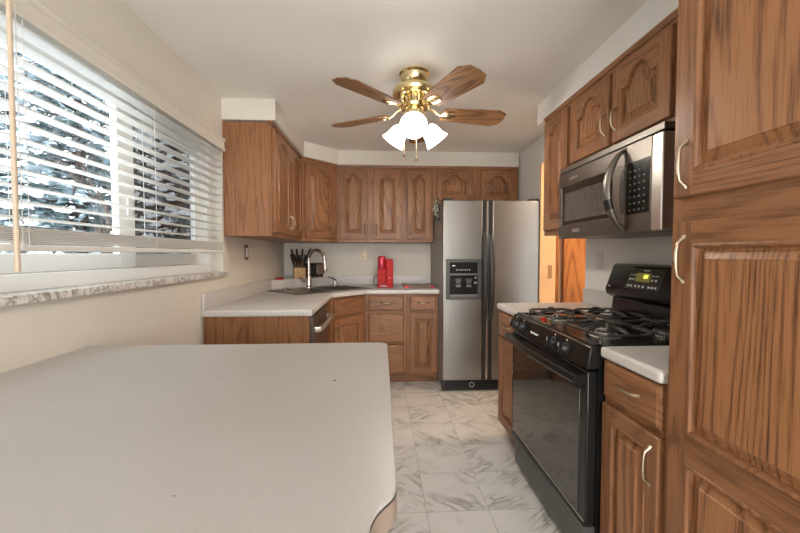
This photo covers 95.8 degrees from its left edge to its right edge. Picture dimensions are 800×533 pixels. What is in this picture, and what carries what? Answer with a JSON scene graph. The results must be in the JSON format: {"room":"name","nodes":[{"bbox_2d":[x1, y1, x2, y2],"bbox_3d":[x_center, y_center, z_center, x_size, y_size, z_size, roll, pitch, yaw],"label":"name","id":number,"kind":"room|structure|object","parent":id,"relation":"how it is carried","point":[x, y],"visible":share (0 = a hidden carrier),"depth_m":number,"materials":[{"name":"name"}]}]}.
{"room":"kitchen","nodes":[
{"label":"kitchen","id":0,"kind":"room"},
{"bbox_2d":[0,0,283,373],"bbox_3d":[-1.193,0.084,0.467,0.200,2.294,7.450,0,2,-3],"label":"wall","id":1,"kind":"structure","parent":0,"point":[167,314],"depth_m":1.59,"materials":[{"name":"beige paint"}]},
{"bbox_2d":[0,11,210,293],"bbox_3d":[-1.268,-0.372,1.605,0.110,0.870,1.640,0,2,-3],"label":"window","id":2,"kind":"structure","parent":1,"relation":"in","point":[39,271],"depth_m":1.68,"materials":[{"name":"white plastic"}]},
{"bbox_2d":[0,0,225,271],"bbox_3d":[-1.096,-0.399,1.591,0.104,0.785,1.475,0,2,-3],"label":"window blind","id":3,"kind":"object","parent":2,"relation":"attached to","point":[33,15],"visible":1,"depth_m":1.25,"materials":[{"name":"beige plastic"}]},
{"bbox_2d":[0,272,228,306],"bbox_3d":[-1.183,0.076,1.629,0.120,0.028,1.690,0,2,-3],"label":"window sill","id":4,"kind":"structure","parent":1,"relation":"attached to","point":[23,297],"depth_m":1.31,"materials":[{"name":"stone"}]},
{"bbox_2d":[244,245,247,259],"bbox_3d":[-1.212,-0.111,2.859,0.008,0.120,0.074,0,2,-3],"label":"light switch","id":5,"kind":"object","parent":1,"relation":"attached to","point":[245,246],"visible":1,"depth_m":2.85,"materials":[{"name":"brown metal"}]},
{"bbox_2d":[222,120,301,240],"bbox_3d":[-1.034,-0.614,2.906,0.367,0.782,0.911,0,2,-3],"label":"upper cabinet","id":6,"kind":"object","parent":1,"relation":"attached to","point":[262,170],"visible":1,"depth_m":2.46,"materials":[{"name":"brown wood"}]},
{"bbox_2d":[284,243,430,282],"bbox_3d":[0.750,-0.040,4.196,4.067,2.294,0.200,0,2,-3],"label":"wall","id":7,"kind":"structure","parent":0,"point":[341,258],"depth_m":4.03,"materials":[{"name":"beige paint"}]},
{"bbox_2d":[271,157,338,242],"bbox_3d":[-0.945,-0.639,3.672,0.628,0.782,0.628,0,2,-3],"label":"upper cabinet","id":8,"kind":"object","parent":7,"relation":"attached to","point":[319,178],"visible":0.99,"depth_m":3.50,"materials":[{"name":"brown wood"}]},
{"bbox_2d":[360,250,366,259],"bbox_3d":[-0.407,-0.127,4.027,0.074,0.120,0.009,0,2,-3],"label":"wall outlet","id":9,"kind":"object","parent":7,"relation":"attached to","point":[363,253],"visible":1,"depth_m":4.03,"materials":[{"name":"beige plastic"}]},
{"bbox_2d":[221,98,518,166],"bbox_3d":[0.009,-1.086,3.253,2.494,0.141,1.535,0,2,-3],"label":"soffit","id":10,"kind":"structure","parent":7,"relation":"attached to","point":[232,109],"depth_m":3.64,"materials":[{"name":"beige paint"}]},
{"bbox_2d":[337,165,403,242],"bbox_3d":[-0.306,-0.644,3.836,0.682,0.782,0.369,0,2,-3],"label":"upper cabinet","id":11,"kind":"object","parent":7,"relation":"attached to","point":[370,198],"visible":1,"depth_m":3.68,"materials":[{"name":"brown wood"}]},
{"bbox_2d":[404,166,433,242],"bbox_3d":[0.186,-0.645,3.861,0.305,0.782,0.369,0,2,-3],"label":"upper cabinet","id":12,"kind":"object","parent":7,"relation":"attached to","point":[418,180],"visible":1,"depth_m":3.71,"materials":[{"name":"brown wood"}]},
{"bbox_2d":[434,166,518,204],"bbox_3d":[0.782,-0.843,3.885,0.887,0.389,0.369,0,2,-3],"label":"upper cabinet","id":13,"kind":"object","parent":7,"relation":"attached to","point":[455,182],"visible":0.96,"depth_m":3.73,"materials":[{"name":"brown wood"}]},
{"bbox_2d":[122,0,647,153],"bbox_3d":[0.888,-1.106,0.535,4.567,0.080,7.450,0,2,-3],"label":"ceiling","id":14,"kind":"structure","parent":0,"point":[289,52],"depth_m":1.84,"materials":[{"name":"paint"}]},
{"bbox_2d":[331,65,505,161],"bbox_3d":[0.106,-0.859,2.123,1.061,0.519,1.065,0,2,-3],"label":"ceiling fan","id":15,"kind":"object","parent":14,"relation":"hanging from","point":[414,95],"visible":1,"depth_m":2.02,"materials":[{"name":"brown wood"}]},
{"bbox_2d":[386,377,561,532],"bbox_3d":[0.888,1.256,0.614,4.567,0.060,7.450,0,2,-3],"label":"floor","id":16,"kind":"structure","parent":0,"point":[458,471],"depth_m":2.12,"materials":[{"name":"tile"}]},
{"bbox_2d":[203,316,309,344],"bbox_3d":[-0.867,0.737,2.208,0.626,0.873,0.020,0,2,-3],"label":"cabinet end panel","id":17,"kind":"object","parent":16,"relation":"on","point":[271,329],"visible":0.2,"depth_m":2.19,"materials":[{"name":"brown wood"}]},
{"bbox_2d":[309,304,332,342],"bbox_3d":[-0.819,0.728,2.529,0.664,0.869,0.604,0,2,-3],"label":"dishwasher","id":18,"kind":"object","parent":16,"relation":"on","point":[320,320],"visible":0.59,"depth_m":2.45,"materials":[{"name":"black plastic"}]},
{"bbox_2d":[326,294,364,342],"bbox_3d":[-0.464,0.696,3.440,0.260,0.873,1.229,1,2,20],"label":"base cabinet","id":19,"kind":"object","parent":16,"relation":"on","point":[347,325],"visible":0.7,"depth_m":3.25,"materials":[{"name":"brown wood"}]},
{"bbox_2d":[201,275,438,316],"bbox_3d":[-0.420,0.200,3.113,1.615,0.140,1.854,0,2,-3],"label":"countertop","id":20,"kind":"structure","parent":19,"relation":"on","point":[251,299],"depth_m":2.80,"materials":[{"name":"laminate"}]},
{"bbox_2d":[290,248,310,277],"bbox_3d":[-1.046,-0.038,3.807,0.223,0.316,0.126,-1,2,-21],"label":"knife block","id":21,"kind":"object","parent":20,"relation":"on","point":[299,269],"visible":0.98,"depth_m":3.77,"materials":[{"name":"brown wood"}]},
{"bbox_2d":[299,249,326,287],"bbox_3d":[-0.831,0.019,3.528,0.282,0.383,0.114,0,2,10],"label":"kitchen faucet","id":22,"kind":"object","parent":20,"relation":"on","point":[308,285],"visible":1,"depth_m":3.54,"materials":[{"name":"silver metal"}]},
{"bbox_2d":[305,263,323,276],"bbox_3d":[-0.922,0.039,3.893,0.118,0.156,0.218,2,3,42],"label":"toaster","id":23,"kind":"object","parent":20,"relation":"on","point":[316,269],"visible":0.64,"depth_m":3.84,"materials":[{"name":"black plastic"}]},
{"bbox_2d":[267,285,369,294],"bbox_3d":[-0.744,0.301,3.433,0.515,0.176,0.820,2,3,42],"label":"sink","id":24,"kind":"object","parent":20,"relation":"in","point":[319,289],"visible":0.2,"depth_m":3.46,"materials":[{"name":"grey metal"}]},
{"bbox_2d":[373,256,392,286],"bbox_3d":[-0.181,0.047,3.794,0.208,0.317,0.332,0,2,-3],"label":"coffee maker","id":25,"kind":"object","parent":20,"relation":"on","point":[385,266],"visible":1,"depth_m":3.64,"materials":[{"name":"red plastic"}]},
{"bbox_2d":[402,283,434,287],"bbox_3d":[0.185,0.198,3.773,0.310,0.022,0.340,0,2,-3],"label":"cutting board","id":26,"kind":"object","parent":20,"relation":"on","point":[415,285],"visible":1,"depth_m":3.68,"materials":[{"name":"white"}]},
{"bbox_2d":[365,294,405,381],"bbox_3d":[-0.148,0.686,3.732,0.391,0.873,0.657,0,2,-3],"label":"base cabinet","id":27,"kind":"object","parent":16,"relation":"on","point":[385,314],"visible":0.66,"depth_m":3.43,"materials":[{"name":"brown wood"}]},
{"bbox_2d":[406,294,437,381],"bbox_3d":[0.200,0.686,3.749,0.302,0.873,0.657,0,2,-3],"label":"base cabinet","id":28,"kind":"object","parent":16,"relation":"on","point":[421,309],"visible":0.93,"depth_m":3.45,"materials":[{"name":"brown wood"}]},
{"bbox_2d":[431,198,539,389],"bbox_3d":[0.806,0.251,3.631,0.888,1.751,0.872,0,2,-3],"label":"refrigerator","id":29,"kind":"object","parent":16,"relation":"on","point":[485,254],"visible":0.9,"depth_m":3.26,"materials":[{"name":"silver metal"}]},
{"bbox_2d":[433,198,439,222],"bbox_3d":[0.341,-0.516,3.407,0.054,0.245,0.180,0,2,-3],"label":"cloth","id":30,"kind":"object","parent":29,"relation":"hanging from","point":[435,206],"visible":1,"depth_m":3.37,"materials":[{"name":"beige fabric"}]},
{"bbox_2d":[498,310,514,441],"bbox_3d":[0.981,0.733,2.321,0.652,0.873,0.396,0,2,-3],"label":"base cabinet","id":31,"kind":"object","parent":16,"relation":"on","point":[505,349],"visible":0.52,"depth_m":2.34,"materials":[{"name":"brown wood"}]},
{"bbox_2d":[497,288,612,315],"bbox_3d":[0.993,0.227,2.310,0.631,0.140,0.407,0,2,-3],"label":"countertop","id":32,"kind":"structure","parent":31,"relation":"on","point":[591,297],"depth_m":2.34,"materials":[{"name":"laminate"}]},
{"bbox_2d":[505,263,671,532],"bbox_3d":[0.967,0.592,1.729,0.737,1.195,0.762,0,2,-3],"label":"gas range","id":33,"kind":"object","parent":16,"relation":"on","point":[558,397],"visible":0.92,"depth_m":1.61,"materials":[{"name":"black metal"}]},
{"bbox_2d":[518,312,669,349],"bbox_3d":[0.990,0.286,1.720,0.591,0.020,0.762,0,2,-3],"label":"cooktop","id":34,"kind":"object","parent":33,"relation":"in","point":[557,326],"depth_m":1.59,"materials":[{"name":"black metal"}]},
{"bbox_2d":[600,359,667,532],"bbox_3d":[1.039,0.770,1.208,0.652,0.873,0.287,0,2,-3],"label":"base cabinet","id":35,"kind":"object","parent":16,"relation":"on","point":[634,407],"visible":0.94,"depth_m":1.16,"materials":[{"name":"brown wood"}]},
{"bbox_2d":[601,346,668,383],"bbox_3d":[1.051,0.264,1.192,0.631,0.140,0.288,0,2,-3],"label":"countertop","id":36,"kind":"structure","parent":35,"relation":"on","point":[652,362],"depth_m":1.18,"materials":[{"name":"laminate"}]},
{"bbox_2d":[665,0,799,532],"bbox_3d":[1.059,0.138,0.801,0.652,2.164,0.480,0,2,-3],"label":"pantry cabinet","id":37,"kind":"object","parent":16,"relation":"on","point":[733,440],"visible":1,"depth_m":0.82,"materials":[{"name":"brown wood"}]},
{"bbox_3d":[-0.671,0.778,1.013,0.892,0.870,0.600,0,2,-3],"label":"cabinet","id":38,"kind":"object","parent":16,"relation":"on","visible":0},
{"bbox_2d":[0,342,396,532],"bbox_3d":[-0.567,0.325,0.868,1.088,0.042,0.960,0,2,-3],"label":"countertop","id":39,"kind":"structure","parent":38,"relation":"on","point":[299,437],"depth_m":0.64,"materials":[{"name":"beige laminate"}]},
{"bbox_2d":[558,239,562,302],"bbox_3d":[1.871,-0.019,3.563,0.993,2.294,0.080,0,2,-3],"label":"wall","id":40,"kind":"structure","parent":0,"point":[560,240],"depth_m":3.51,"materials":[{"name":"beige paint"}]},
{"bbox_2d":[555,236,558,302],"bbox_3d":[1.455,0.091,3.460,0.115,2.080,0.090,0,2,-3],"label":"trim","id":41,"kind":"structure","parent":40,"relation":"attached to","point":[557,237],"depth_m":3.42,"materials":[{"name":"orange wood"}]},
{"bbox_2d":[562,239,585,302],"bbox_3d":[1.944,0.112,3.454,0.760,2.040,0.115,0,2,-3],"label":"door","id":42,"kind":"structure","parent":40,"relation":"in","point":[573,250],"depth_m":3.46,"materials":[{"name":"orange wood"}]},
{"bbox_2d":[518,135,672,290],"bbox_3d":[1.468,0.082,0.505,0.130,2.294,7.250,0,2,-3],"label":"wall","id":43,"kind":"structure","parent":0,"point":[646,250],"depth_m":2.34,"materials":[{"name":"white paint"}]},
{"bbox_2d":[539,163,555,302],"bbox_3d":[1.333,0.108,3.273,0.143,2.060,0.020,0,2,-3],"label":"trim","id":44,"kind":"structure","parent":43,"relation":"attached to","point":[547,248],"depth_m":3.26,"materials":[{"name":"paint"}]},
{"bbox_2d":[543,97,572,235],"bbox_3d":[1.136,-0.593,2.274,0.348,0.782,0.340,0,2,-3],"label":"upper cabinet","id":45,"kind":"object","parent":43,"relation":"attached to","point":[557,140],"visible":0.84,"depth_m":2.26,"materials":[{"name":"brown wood"}]},
{"bbox_2d":[583,288,612,307],"bbox_3d":[1.298,0.206,2.325,0.020,0.100,0.407,0,2,-3],"label":"backsplash","id":46,"kind":"structure","parent":43,"relation":"attached to","point":[591,296],"depth_m":2.36,"materials":[{"name":"laminate"}]},
{"bbox_2d":[595,251,602,268],"bbox_3d":[1.301,-0.043,2.371,0.008,0.120,0.074,0,2,-3],"label":"wall outlet","id":47,"kind":"object","parent":43,"relation":"attached to","point":[598,254],"visible":1,"depth_m":2.36,"materials":[{"name":"white plastic"}]},
{"bbox_2d":[537,0,678,125],"bbox_3d":[1.172,-1.037,1.785,0.325,0.141,1.550,0,2,-3],"label":"trim","id":48,"kind":"structure","parent":43,"relation":"attached to","point":[652,12],"depth_m":1.74,"materials":[{"name":"white paint"}]},
{"bbox_2d":[570,8,677,163],"bbox_3d":[1.152,-0.756,1.718,0.372,0.419,0.755,0,2,-3],"label":"upper cabinet","id":49,"kind":"object","parent":43,"relation":"attached to","point":[635,93],"visible":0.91,"depth_m":1.58,"materials":[{"name":"brown wood"}]},
{"bbox_2d":[559,121,675,238],"bbox_3d":[1.094,-0.343,1.703,0.484,0.395,0.765,0,2,-3],"label":"microwave","id":50,"kind":"object","parent":49,"relation":"attached to","point":[624,190],"visible":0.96,"depth_m":1.52,"materials":[{"name":"silver metal"}]},
{"label":"outside","id":51,"kind":"structure","parent":0,"visible":0},
{"bbox_3d":[-31.370,1.352,13.443,58.733,0.100,90.000,0,2,-3],"label":"ground","id":52,"kind":"structure","parent":51,"visible":0},
{"bbox_2d":[0,47,112,253],"bbox_3d":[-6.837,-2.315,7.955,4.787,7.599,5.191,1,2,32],"label":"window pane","id":53,"kind":"object","parent":52,"relation":"on","point":[37,212],"visible":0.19,"depth_m":7.45,"materials":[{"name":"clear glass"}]},
{"bbox_2d":[17,79,112,253],"bbox_3d":[-4.504,-0.834,5.898,2.904,4.822,2.315,2,3,42],"label":"bare tree","id":54,"kind":"object","parent":52,"relation":"on","point":[108,220],"visible":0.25,"depth_m":5.61,"materials":[{"name":"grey plant"}]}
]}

